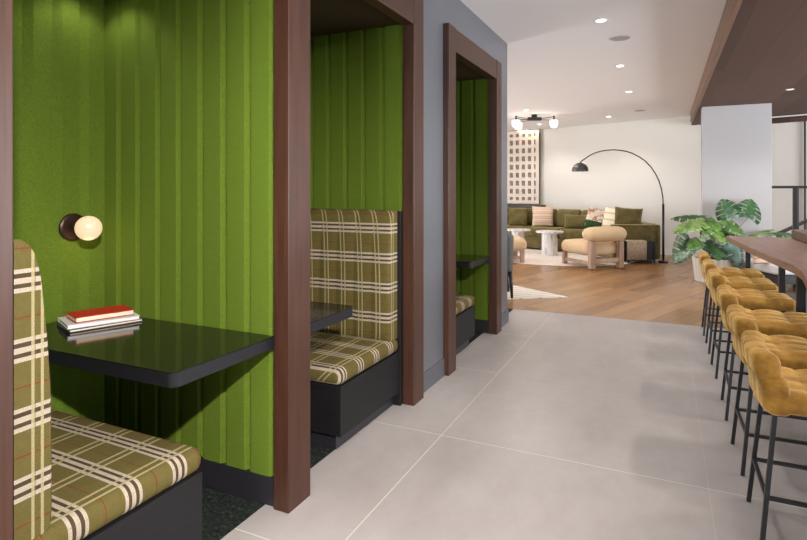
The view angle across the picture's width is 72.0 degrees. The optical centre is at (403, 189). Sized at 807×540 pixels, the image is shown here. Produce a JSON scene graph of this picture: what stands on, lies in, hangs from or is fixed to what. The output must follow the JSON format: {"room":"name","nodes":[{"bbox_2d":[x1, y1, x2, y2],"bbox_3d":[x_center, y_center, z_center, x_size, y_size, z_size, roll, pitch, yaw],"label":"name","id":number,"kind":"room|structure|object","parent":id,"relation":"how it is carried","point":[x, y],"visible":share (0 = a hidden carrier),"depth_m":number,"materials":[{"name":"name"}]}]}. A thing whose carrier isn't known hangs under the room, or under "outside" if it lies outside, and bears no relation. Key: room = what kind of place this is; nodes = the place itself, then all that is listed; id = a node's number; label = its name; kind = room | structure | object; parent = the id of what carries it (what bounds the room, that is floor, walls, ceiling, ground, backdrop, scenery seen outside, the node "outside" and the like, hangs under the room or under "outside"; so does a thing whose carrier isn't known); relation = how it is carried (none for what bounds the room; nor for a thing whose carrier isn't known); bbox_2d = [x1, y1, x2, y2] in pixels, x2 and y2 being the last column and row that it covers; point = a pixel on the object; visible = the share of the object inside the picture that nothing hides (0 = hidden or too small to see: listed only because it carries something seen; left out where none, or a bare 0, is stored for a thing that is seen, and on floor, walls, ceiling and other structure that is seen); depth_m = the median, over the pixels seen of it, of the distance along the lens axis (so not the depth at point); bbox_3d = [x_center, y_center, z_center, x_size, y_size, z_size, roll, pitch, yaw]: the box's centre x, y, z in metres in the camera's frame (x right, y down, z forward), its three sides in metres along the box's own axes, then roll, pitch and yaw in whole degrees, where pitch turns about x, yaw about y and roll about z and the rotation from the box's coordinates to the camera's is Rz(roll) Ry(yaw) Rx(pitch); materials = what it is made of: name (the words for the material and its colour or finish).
{"room":"common room","nodes":[
{"label":"common room","id":0,"kind":"room"},
{"bbox_2d":[310,0,401,37],"bbox_3d":[-0.781,-1.110,3.353,1.168,0.040,1.270,0,0,25],"label":"ceiling","id":1,"kind":"structure","parent":0,"point":[327,17],"depth_m":3.51,"materials":[{"name":"brown wood"}]},
{"bbox_2d":[424,0,447,371],"bbox_3d":[-0.428,-0.075,4.270,1.385,2.950,0.688,0,0,25],"label":"wall","id":2,"kind":"structure","parent":0,"point":[435,11],"depth_m":4.03,"materials":[{"name":"grey paint"}]},
{"bbox_2d":[197,309,508,506],"bbox_3d":[-1.819,1.334,1.306,1.397,0.132,10.812,0,0,25],"label":"baseboard","id":3,"kind":"structure","parent":2,"relation":"attached to","point":[246,484],"depth_m":2.57,"materials":[{"name":"black laminate"}]},
{"bbox_2d":[310,25,402,382],"bbox_3d":[-0.497,0.091,3.900,1.119,2.363,0.038,0,0,25],"label":"panel","id":4,"kind":"object","parent":2,"relation":"attached to","point":[356,77],"visible":0.41,"depth_m":3.80,"materials":[{"name":"green fabric"}]},
{"bbox_2d":[448,0,493,57],"bbox_3d":[-0.011,-1.340,5.156,1.385,0.420,1.272,0,0,25],"label":"wall","id":5,"kind":"structure","parent":0,"point":[460,16],"depth_m":4.78,"materials":[{"name":"grey paint"}]},
{"bbox_2d":[456,59,487,80],"bbox_3d":[0.054,-1.110,5.126,1.168,0.040,1.270,0,0,25],"label":"ceiling","id":6,"kind":"structure","parent":0,"point":[463,72],"depth_m":5.19,"materials":[{"name":"brown wood"}]},
{"bbox_2d":[494,32,506,312],"bbox_3d":[0.368,-0.075,5.960,1.385,2.950,0.504,0,0,25],"label":"wall","id":7,"kind":"structure","parent":0,"point":[500,46],"depth_m":5.79,"materials":[{"name":"grey paint"}]},
{"bbox_2d":[456,79,488,319],"bbox_3d":[0.338,0.091,5.673,1.119,2.363,0.038,0,0,25],"label":"panel","id":8,"kind":"object","parent":7,"relation":"attached to","point":[472,96],"visible":0.25,"depth_m":5.50,"materials":[{"name":"green fabric"}]},
{"bbox_2d":[456,254,488,269],"bbox_3d":[0.212,0.719,5.393,1.124,0.162,0.537,0,0,25],"label":"table","id":9,"kind":"object","parent":8,"relation":"attached to","point":[462,260],"visible":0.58,"depth_m":5.09,"materials":[{"name":"black laminate"}]},
{"bbox_2d":[202,247,806,539],"bbox_3d":[2.025,1.460,5.470,15.000,0.120,21.623,0,0,25],"label":"floor","id":10,"kind":"structure","parent":0,"point":[547,426],"depth_m":3.04,"materials":[{"name":"grey tile"}]},
{"bbox_2d":[13,239,201,539],"bbox_3d":[-1.394,0.765,1.992,1.116,1.270,0.708,0,0,25],"label":"bench","id":11,"kind":"object","parent":10,"relation":"on","point":[75,477],"visible":0.91,"depth_m":1.74,"materials":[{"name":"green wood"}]},
{"bbox_2d":[13,239,51,539],"bbox_3d":[-1.514,0.545,1.762,1.096,0.830,0.126,0,0,25],"label":"cushion","id":12,"kind":"object","parent":11,"relation":"on","point":[32,387],"depth_m":1.52,"materials":[{"name":"green fabric"}]},
{"bbox_2d":[32,409,200,539],"bbox_3d":[-1.388,0.996,2.007,1.114,0.104,0.676,0,0,25],"label":"seat cushion","id":13,"kind":"object","parent":11,"relation":"on","point":[105,476],"depth_m":1.89,"materials":[{"name":"green fabric"}]},
{"bbox_2d":[0,0,423,539],"bbox_3d":[-0.490,0.000,2.504,0.082,2.800,2.767,0,0,25],"label":"frame","id":14,"kind":"object","parent":10,"relation":"on","point":[291,17],"visible":1,"depth_m":2.43,"materials":[{"name":"brown wood"}]},
{"bbox_2d":[310,209,401,449],"bbox_3d":[-0.675,0.765,3.517,1.116,1.270,0.763,0,0,25],"label":"bench","id":15,"kind":"object","parent":10,"relation":"on","point":[356,254],"visible":0.56,"depth_m":3.54,"materials":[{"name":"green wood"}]},
{"bbox_2d":[310,209,396,341],"bbox_3d":[-0.563,0.545,3.780,1.096,0.830,0.126,0,0,25],"label":"cushion","id":16,"kind":"object","parent":15,"relation":"on","point":[353,252],"depth_m":3.60,"materials":[{"name":"green fabric"}]},
{"bbox_2d":[310,331,397,384],"bbox_3d":[-0.683,0.996,3.503,1.114,0.104,0.731,0,0,25],"label":"seat cushion","id":17,"kind":"object","parent":15,"relation":"on","point":[336,357],"depth_m":3.27,"materials":[{"name":"green fabric"}]},
{"bbox_2d":[456,294,474,354],"bbox_3d":[-0.004,0.765,4.941,1.116,1.270,0.743,0,0,25],"label":"bench","id":18,"kind":"object","parent":10,"relation":"on","point":[465,310],"visible":0.09,"depth_m":4.81,"materials":[{"name":"black wood"}]},
{"bbox_2d":[456,294,474,314],"bbox_3d":[0.001,0.996,4.956,1.114,0.104,0.711,0,0,25],"label":"seat cushion","id":19,"kind":"object","parent":18,"relation":"on","point":[464,303],"depth_m":4.83,"materials":[{"name":"green fabric"}]},
{"bbox_2d":[443,23,501,375],"bbox_3d":[0.622,0.070,4.864,0.082,2.660,1.490,0,0,25],"label":"frame","id":20,"kind":"object","parent":10,"relation":"on","point":[456,45],"visible":0.91,"depth_m":4.30,"materials":[{"name":"brown wood"}]},
{"bbox_2d":[507,285,566,298],"bbox_3d":[0.713,1.395,7.997,1.597,0.009,2.877,0,0,-34],"label":"rug","id":21,"kind":"object","parent":10,"relation":"on","point":[518,292],"visible":0.2,"depth_m":7.38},
{"bbox_2d":[507,231,513,297],"bbox_3d":[1.110,0.970,7.376,0.649,0.840,0.620,0,0,5],"label":"chair","id":22,"kind":"object","parent":21,"relation":"on","point":[510,238],"visible":0.27,"depth_m":7.06,"materials":[{"name":"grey fabric"}]},
{"bbox_2d":[513,247,637,265],"bbox_3d":[3.240,1.393,11.800,3.260,0.011,3.260,0,0,25],"label":"round rug","id":23,"kind":"object","parent":10,"relation":"on","point":[533,256],"visible":0.24,"depth_m":11.08,"materials":[{"name":"beige fabric"}]},
{"bbox_2d":[507,228,530,252],"bbox_3d":[2.550,1.127,12.350,0.550,0.520,0.550,0,0,25],"label":"table","id":24,"kind":"object","parent":23,"relation":"on","point":[520,232],"visible":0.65,"depth_m":12.22,"materials":[{"name":"white stone"}]},
{"bbox_2d":[513,236,526,261],"bbox_3d":[1.835,1.016,10.941,1.072,0.741,0.860,0,0,-1],"label":"armchair","id":25,"kind":"object","parent":23,"relation":"on","point":[520,244],"visible":0.26,"depth_m":10.62,"materials":[{"name":"beige fabric"}]},
{"bbox_2d":[536,230,563,255],"bbox_3d":[3.120,1.129,11.850,0.580,0.515,0.580,0,0,25],"label":"table","id":26,"kind":"object","parent":23,"relation":"on","point":[549,237],"visible":1,"depth_m":11.71,"materials":[{"name":"white stone"}]},
{"bbox_2d":[562,226,626,268],"bbox_3d":[3.475,1.016,10.182,0.860,0.741,1.072,0,0,-19],"label":"armchair","id":27,"kind":"object","parent":23,"relation":"on","point":[596,241],"visible":1,"depth_m":9.86,"materials":[{"name":"beige fabric"}]},
{"bbox_2d":[507,208,659,258],"bbox_3d":[3.718,0.902,12.701,1.484,0.905,4.580,0,0,-34],"label":"sectional sofa","id":28,"kind":"object","parent":10,"relation":"on","point":[645,231],"visible":0.28,"depth_m":12.41,"materials":[{"name":"green fabric"}]},
{"bbox_2d":[507,208,508,223],"bbox_3d":[2.575,0.665,14.287,0.255,0.430,0.546,0,0,-44],"label":"cushion","id":29,"kind":"object","parent":28,"relation":"on","point":[507,208],"depth_m":14.06,"materials":[{"name":"green fabric"}]},
{"bbox_2d":[508,208,527,225],"bbox_3d":[2.800,0.660,13.550,0.480,0.446,0.196,0,0,26],"label":"throw pillow","id":30,"kind":"object","parent":28,"relation":"on","point":[517,216],"visible":1,"depth_m":13.49,"materials":[{"name":"green fabric"}]},
{"bbox_2d":[507,224,531,233],"bbox_3d":[2.622,0.983,13.820,0.710,0.225,1.294,0,0,-44],"label":"seat cushion","id":31,"kind":"object","parent":28,"relation":"on","point":[528,225],"depth_m":13.33,"materials":[{"name":"green fabric"}]},
{"bbox_2d":[527,208,532,224],"bbox_3d":[2.991,0.665,13.856,0.255,0.430,0.605,0,0,-44],"label":"cushion","id":32,"kind":"object","parent":28,"relation":"on","point":[530,215],"depth_m":13.60,"materials":[{"name":"green fabric"}]},
{"bbox_2d":[532,206,553,226],"bbox_3d":[3.290,0.625,13.120,0.500,0.480,0.188,0,0,14],"label":"throw pillow","id":33,"kind":"object","parent":28,"relation":"on","point":[542,216],"visible":1,"depth_m":13.06,"materials":[{"name":"fabric"}]},
{"bbox_2d":[525,226,566,237],"bbox_3d":[3.399,0.983,13.014,0.710,0.225,0.921,0,0,-44],"label":"seat cushion","id":34,"kind":"object","parent":28,"relation":"on","point":[529,234],"depth_m":12.88,"materials":[{"name":"green fabric"}]},
{"bbox_2d":[549,209,556,226],"bbox_3d":[3.428,0.665,13.404,0.255,0.430,0.605,0,0,-44],"label":"cushion","id":35,"kind":"object","parent":28,"relation":"on","point":[554,210],"depth_m":13.14,"materials":[{"name":"green fabric"}]},
{"bbox_2d":[555,209,581,226],"bbox_3d":[3.865,0.665,12.952,0.255,0.430,0.605,0,0,-44],"label":"cushion","id":36,"kind":"object","parent":28,"relation":"on","point":[559,215],"depth_m":12.96,"materials":[{"name":"green fabric"}]},
{"bbox_2d":[560,228,583,238],"bbox_3d":[4.083,0.983,12.307,0.710,0.225,1.022,0,0,-44],"label":"seat cushion","id":37,"kind":"object","parent":28,"relation":"on","point":[569,233],"depth_m":12.22,"materials":[{"name":"green fabric"}]},
{"bbox_2d":[563,214,586,228],"bbox_3d":[3.930,0.710,12.400,0.680,0.320,0.186,0,0,26],"label":"lumbar pillow","id":38,"kind":"object","parent":28,"relation":"on","point":[571,221],"visible":0.7,"depth_m":12.37,"materials":[{"name":"green fabric"}]},
{"bbox_2d":[580,210,587,214],"bbox_3d":[4.313,0.665,12.488,0.255,0.430,0.638,0,0,-44],"label":"cushion","id":39,"kind":"object","parent":28,"relation":"on","point":[584,212],"depth_m":12.59,"materials":[{"name":"green fabric"}]},
{"bbox_2d":[583,206,604,227],"bbox_3d":[4.100,0.620,11.800,0.543,0.560,0.182,0,0,16],"label":"throw pillow","id":40,"kind":"object","parent":28,"relation":"on","point":[594,218],"visible":0.79,"depth_m":11.76,"materials":[{"name":"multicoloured fabric"}]},
{"bbox_2d":[602,207,614,226],"bbox_3d":[4.340,0.610,11.550,0.162,0.510,0.463,0,0,-38],"label":"throw pillow","id":41,"kind":"object","parent":28,"relation":"on","point":[609,215],"visible":0.56,"depth_m":11.56,"materials":[{"name":"beige fabric"}]},
{"bbox_2d":[614,206,642,223],"bbox_3d":[4.560,0.610,11.280,0.578,0.556,0.188,0,0,21],"label":"throw pillow","id":42,"kind":"object","parent":28,"relation":"on","point":[622,215],"visible":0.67,"depth_m":11.22,"materials":[{"name":"green fabric"}]},
{"bbox_2d":[572,149,667,262],"bbox_3d":[4.170,0.306,10.687,1.846,2.185,0.313,0,0,0],"label":"arc floor lamp","id":43,"kind":"object","parent":10,"relation":"on","point":[578,167],"visible":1,"depth_m":10.68,"materials":[{"name":"black metal"}]},
{"bbox_2d":[624,241,655,263],"bbox_3d":[4.532,1.194,10.652,0.525,0.410,0.185,0,0,0],"label":"magazine rack","id":44,"kind":"object","parent":10,"relation":"on","point":[651,246],"visible":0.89,"depth_m":10.58,"materials":[{"name":"black metal"}]},
{"bbox_2d":[624,240,646,259],"bbox_3d":[4.435,1.147,10.654,0.374,0.365,0.248,0,0,0],"label":"throw","id":45,"kind":"object","parent":44,"relation":"on","point":[636,249],"visible":0.94,"depth_m":10.54,"materials":[{"name":"beige fabric"}]},
{"bbox_2d":[692,255,736,281],"bbox_3d":[4.790,1.220,8.550,0.619,0.359,0.619,0,0,25],"label":"planter","id":46,"kind":"object","parent":10,"relation":"on","point":[722,263],"visible":0.43,"depth_m":8.46,"materials":[{"name":"beige ceramic"}]},
{"bbox_2d":[671,199,790,268],"bbox_3d":[4.982,0.653,8.351,1.826,1.030,0.913,0,0,17],"label":"monstera","id":47,"kind":"object","parent":46,"relation":"in","point":[713,229],"visible":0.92,"depth_m":8.39,"materials":[{"name":"green plant"}]},
{"bbox_2d":[698,252,764,335],"bbox_3d":[3.171,1.014,5.398,0.539,0.772,0.430,0,0,26],"label":"bar stool","id":48,"kind":"object","parent":10,"relation":"on","point":[725,271],"visible":0.46,"depth_m":5.33,"materials":[{"name":"yellow fabric"}]},
{"bbox_2d":[702,259,777,353],"bbox_3d":[2.894,1.014,4.810,0.539,0.772,0.430,0,0,25],"label":"bar stool","id":49,"kind":"object","parent":10,"relation":"on","point":[736,282],"visible":0.45,"depth_m":4.74,"materials":[{"name":"yellow fabric"}]},
{"bbox_2d":[707,269,795,378],"bbox_3d":[2.602,1.014,4.191,0.539,0.772,0.430,0,0,24],"label":"bar stool","id":50,"kind":"object","parent":10,"relation":"on","point":[752,299],"visible":0.73,"depth_m":4.10,"materials":[{"name":"yellow fabric"}]},
{"bbox_2d":[716,284,806,420],"bbox_3d":[2.246,1.014,3.435,0.539,0.772,0.430,0,0,26],"label":"bar stool","id":51,"kind":"object","parent":10,"relation":"on","point":[769,322],"visible":0.62,"depth_m":3.37,"materials":[{"name":"yellow fabric"}]},
{"bbox_2d":[726,304,806,475],"bbox_3d":[1.946,1.014,2.798,0.539,0.772,0.430,0,0,24],"label":"bar stool","id":52,"kind":"object","parent":10,"relation":"on","point":[791,351],"visible":0.59,"depth_m":2.74,"materials":[{"name":"yellow fabric"}]},
{"bbox_2d":[726,236,806,312],"bbox_3d":[2.828,0.950,3.244,1.150,0.900,5.680,0,0,25],"label":"table","id":53,"kind":"object","parent":10,"relation":"on","point":[789,254],"depth_m":4.39,"materials":[{"name":"brown wood"}]},
{"bbox_2d":[726,236,806,288],"bbox_3d":[2.828,0.529,3.244,1.150,0.058,5.680,0,0,25],"label":"countertop","id":54,"kind":"structure","parent":53,"relation":"on","point":[790,254],"depth_m":4.66,"materials":[{"name":"brown wood"}]},
{"bbox_2d":[791,229,806,242],"bbox_3d":[3.924,0.455,5.032,0.430,0.089,1.450,0,0,25],"label":"wooden block","id":55,"kind":"object","parent":53,"relation":"on","point":[801,235],"visible":1,"depth_m":5.47,"materials":[{"name":"brown wood"}]},
{"bbox_2d":[742,258,795,283],"bbox_3d":[6.080,1.206,8.000,1.950,0.365,0.800,0,0,0],"label":"daybed","id":56,"kind":"object","parent":10,"relation":"on","point":[769,270],"visible":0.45,"depth_m":7.71,"materials":[{"name":"black fabric"}]},
{"bbox_2d":[752,255,769,263],"bbox_3d":[5.100,0.925,7.860,0.340,0.244,0.154,0,0,0],"label":"throw pillow","id":57,"kind":"object","parent":56,"relation":"on","point":[756,260],"visible":0.2,"depth_m":7.80,"materials":[{"name":"fabric"}]},
{"bbox_2d":[741,330,806,539],"bbox_3d":[1.679,1.014,2.232,0.539,0.772,0.430,0,0,25],"label":"bar stool","id":58,"kind":"object","parent":10,"relation":"on","point":[777,389],"visible":1,"depth_m":2.16,"materials":[{"name":"yellow fabric"}]},
{"bbox_2d":[772,186,806,229],"bbox_3d":[6.742,0.667,8.320,2.095,1.465,0.050,0,0,25],"label":"stair rail","id":59,"kind":"object","parent":10,"relation":"on","point":[795,189],"visible":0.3,"depth_m":8.61,"materials":[{"name":"black metal"}]},
{"bbox_2d":[776,219,806,236],"bbox_3d":[6.445,0.932,9.150,0.870,0.913,0.099,0,0,-23],"label":"handrail","id":60,"kind":"object","parent":10,"relation":"on","point":[787,229],"visible":0.23,"depth_m":9.10,"materials":[{"name":"black metal"}]},
{"bbox_2d":[785,293,806,312],"bbox_3d":[5.149,1.395,5.533,2.600,0.009,3.600,0,0,25],"label":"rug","id":61,"kind":"object","parent":10,"relation":"on","point":[792,295],"visible":0.02,"depth_m":7.18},
{"bbox_2d":[460,0,726,130],"bbox_3d":[2.025,-1.610,5.470,15.000,0.120,21.622,0,0,25],"label":"ceiling","id":62,"kind":"structure","parent":0,"point":[561,62],"depth_m":6.35,"materials":[{"name":"white paint"}]},
{"bbox_2d":[512,114,557,129],"bbox_3d":[2.694,-1.411,11.450,0.922,0.276,0.581,0,0,25],"label":"globe light fixture","id":63,"kind":"object","parent":62,"relation":"attached to","point":[516,123],"visible":1,"depth_m":11.35,"materials":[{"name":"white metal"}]},
{"bbox_2d":[594,18,607,21],"bbox_3d":[1.801,-1.546,5.060,0.123,0.007,0.123,0,0,25],"label":"recessed light","id":64,"kind":"object","parent":62,"relation":"in","point":[598,19],"visible":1,"depth_m":5.05,"materials":[{"name":"white"}]},
{"bbox_2d":[610,35,629,40],"bbox_3d":[2.208,-1.546,5.659,0.190,0.008,0.190,0,0,25],"label":"ceiling speaker","id":65,"kind":"object","parent":62,"relation":"attached to","point":[622,37],"visible":1,"depth_m":5.66},
{"bbox_2d":[507,116,806,250],"bbox_3d":[5.346,-0.075,12.436,0.200,2.950,16.074,0,0,-44],"label":"wall","id":66,"kind":"structure","parent":0,"point":[671,147],"depth_m":12.28,"materials":[{"name":"white paint"}]},
{"bbox_2d":[507,204,545,207],"bbox_3d":[2.845,0.438,14.748,0.220,0.125,2.000,0,0,-44],"label":"ledge","id":67,"kind":"object","parent":66,"relation":"attached to","point":[508,205],"depth_m":14.35,"materials":[{"name":"grey wood"}]},
{"bbox_2d":[507,129,539,204],"bbox_3d":[2.917,-0.585,14.504,1.340,1.910,0.085,0,0,34],"label":"lattice screen","id":68,"kind":"object","parent":67,"relation":"on","point":[523,146],"visible":0.79,"depth_m":14.34,"materials":[{"name":"beige wood"}]},
{"bbox_2d":[660,248,700,256],"bbox_3d":[6.527,1.330,11.045,0.015,0.140,9.001,0,0,-44],"label":"baseboard","id":69,"kind":"structure","parent":66,"relation":"attached to","point":[666,251],"depth_m":11.90,"materials":[{"name":"white"}]},
{"bbox_2d":[772,116,806,123],"bbox_3d":[7.598,-1.302,9.899,0.050,0.085,2.600,0,0,-44],"label":"track","id":70,"kind":"object","parent":66,"relation":"attached to","point":[804,118],"depth_m":10.31,"materials":[{"name":"brown wood"}]},
{"bbox_2d":[804,121,805,229],"bbox_3d":[7.339,0.070,10.148,0.027,2.660,0.030,0,0,25],"label":"trim","id":71,"kind":"structure","parent":66,"relation":"attached to","point":[804,121],"depth_m":10.13,"materials":[{"name":"black metal"}]},
{"bbox_2d":[701,103,771,268],"bbox_3d":[5.354,0.025,8.963,0.955,2.750,0.320,0,0,25],"label":"wall pier","id":72,"kind":"object","parent":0,"point":[736,140],"visible":0.56,"depth_m":8.81,"materials":[{"name":"grey paint"}]},
{"bbox_2d":[691,0,806,124],"bbox_3d":[5.017,-1.450,2.085,6.300,0.200,18.050,0,0,25],"label":"ceiling","id":73,"kind":"structure","parent":0,"point":[763,55],"depth_m":5.88,"materials":[{"name":"brown wood"}]},
{"bbox_2d":[690,0,742,121],"bbox_3d":[2.009,-1.448,3.144,0.045,0.205,17.400,0,0,25],"label":"trim","id":74,"kind":"structure","parent":73,"relation":"attached to","point":[731,8],"depth_m":5.42,"materials":[{"name":"brown wood"}]},
{"bbox_2d":[772,114,806,117],"bbox_3d":[7.342,-1.338,9.654,0.040,0.020,2.600,0,0,-44],"label":"track rail","id":75,"kind":"object","parent":73,"relation":"attached to","point":[800,114],"depth_m":10.03,"materials":[{"name":"white metal"}]},
{"bbox_3d":[-1.664,0.140,3.060,0.180,2.520,2.554,0,0,25],"label":"wall","id":76,"kind":"structure","parent":0,"visible":0},
{"bbox_2d":[13,0,103,422],"bbox_3d":[-1.838,0.091,2.411,0.036,2.363,1.153,0,0,25],"label":"panel","id":77,"kind":"object","parent":76,"relation":"attached to","point":[58,45],"visible":0.46,"depth_m":2.72,"materials":[{"name":"green fabric"}]},
{"bbox_2d":[59,214,101,240],"bbox_3d":[-1.572,0.185,2.725,0.176,0.136,0.136,0,0,25],"label":"wall light","id":78,"kind":"object","parent":77,"relation":"attached to","point":[72,227],"visible":1,"depth_m":2.70,"materials":[{"name":"white glass"}]},
{"bbox_3d":[-1.146,0.140,2.793,1.345,2.520,0.051,0,0,25],"label":"wall","id":79,"kind":"structure","parent":0,"visible":0},
{"bbox_2d":[104,0,273,476],"bbox_3d":[-1.061,0.091,2.704,1.119,2.363,0.038,0,0,25],"label":"panel","id":80,"kind":"object","parent":79,"relation":"attached to","point":[189,84],"visible":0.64,"depth_m":2.65,"materials":[{"name":"green fabric"}]},
{"bbox_2d":[46,317,273,387],"bbox_3d":[-1.190,0.719,2.417,1.124,0.162,0.549,0,0,25],"label":"table","id":81,"kind":"object","parent":80,"relation":"attached to","point":[167,354],"visible":0.96,"depth_m":2.22,"materials":[{"name":"black laminate"}]},
{"bbox_2d":[57,317,142,332],"bbox_3d":[-1.451,0.630,2.657,0.215,0.014,0.315,0,0,45],"label":"book","id":82,"kind":"object","parent":81,"relation":"on","point":[140,319],"visible":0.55,"depth_m":2.57,"materials":[{"name":"grey paper"}]},
{"bbox_2d":[58,312,139,329],"bbox_3d":[-1.455,0.613,2.653,0.305,0.018,0.215,0,0,-42],"label":"book","id":83,"kind":"object","parent":82,"relation":"on","point":[68,324],"visible":0.62,"depth_m":2.57,"materials":[{"name":"grey paper"}]},
{"bbox_2d":[66,305,133,322],"bbox_3d":[-1.446,0.590,2.651,0.252,0.026,0.155,0,0,-45],"label":"book","id":84,"kind":"object","parent":83,"relation":"on","point":[80,316],"visible":1,"depth_m":2.61,"materials":[{"name":"red paper"}]},
{"bbox_3d":[-1.023,0.091,2.785,1.119,2.363,0.039,0,0,25],"label":"panel","id":85,"kind":"object","parent":79,"relation":"attached to","visible":0},
{"bbox_2d":[310,301,352,333],"bbox_3d":[-0.888,0.719,3.058,1.124,0.162,0.529,0,0,25],"label":"table","id":86,"kind":"object","parent":85,"relation":"attached to","point":[322,315],"visible":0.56,"depth_m":2.91,"materials":[{"name":"black laminate"}]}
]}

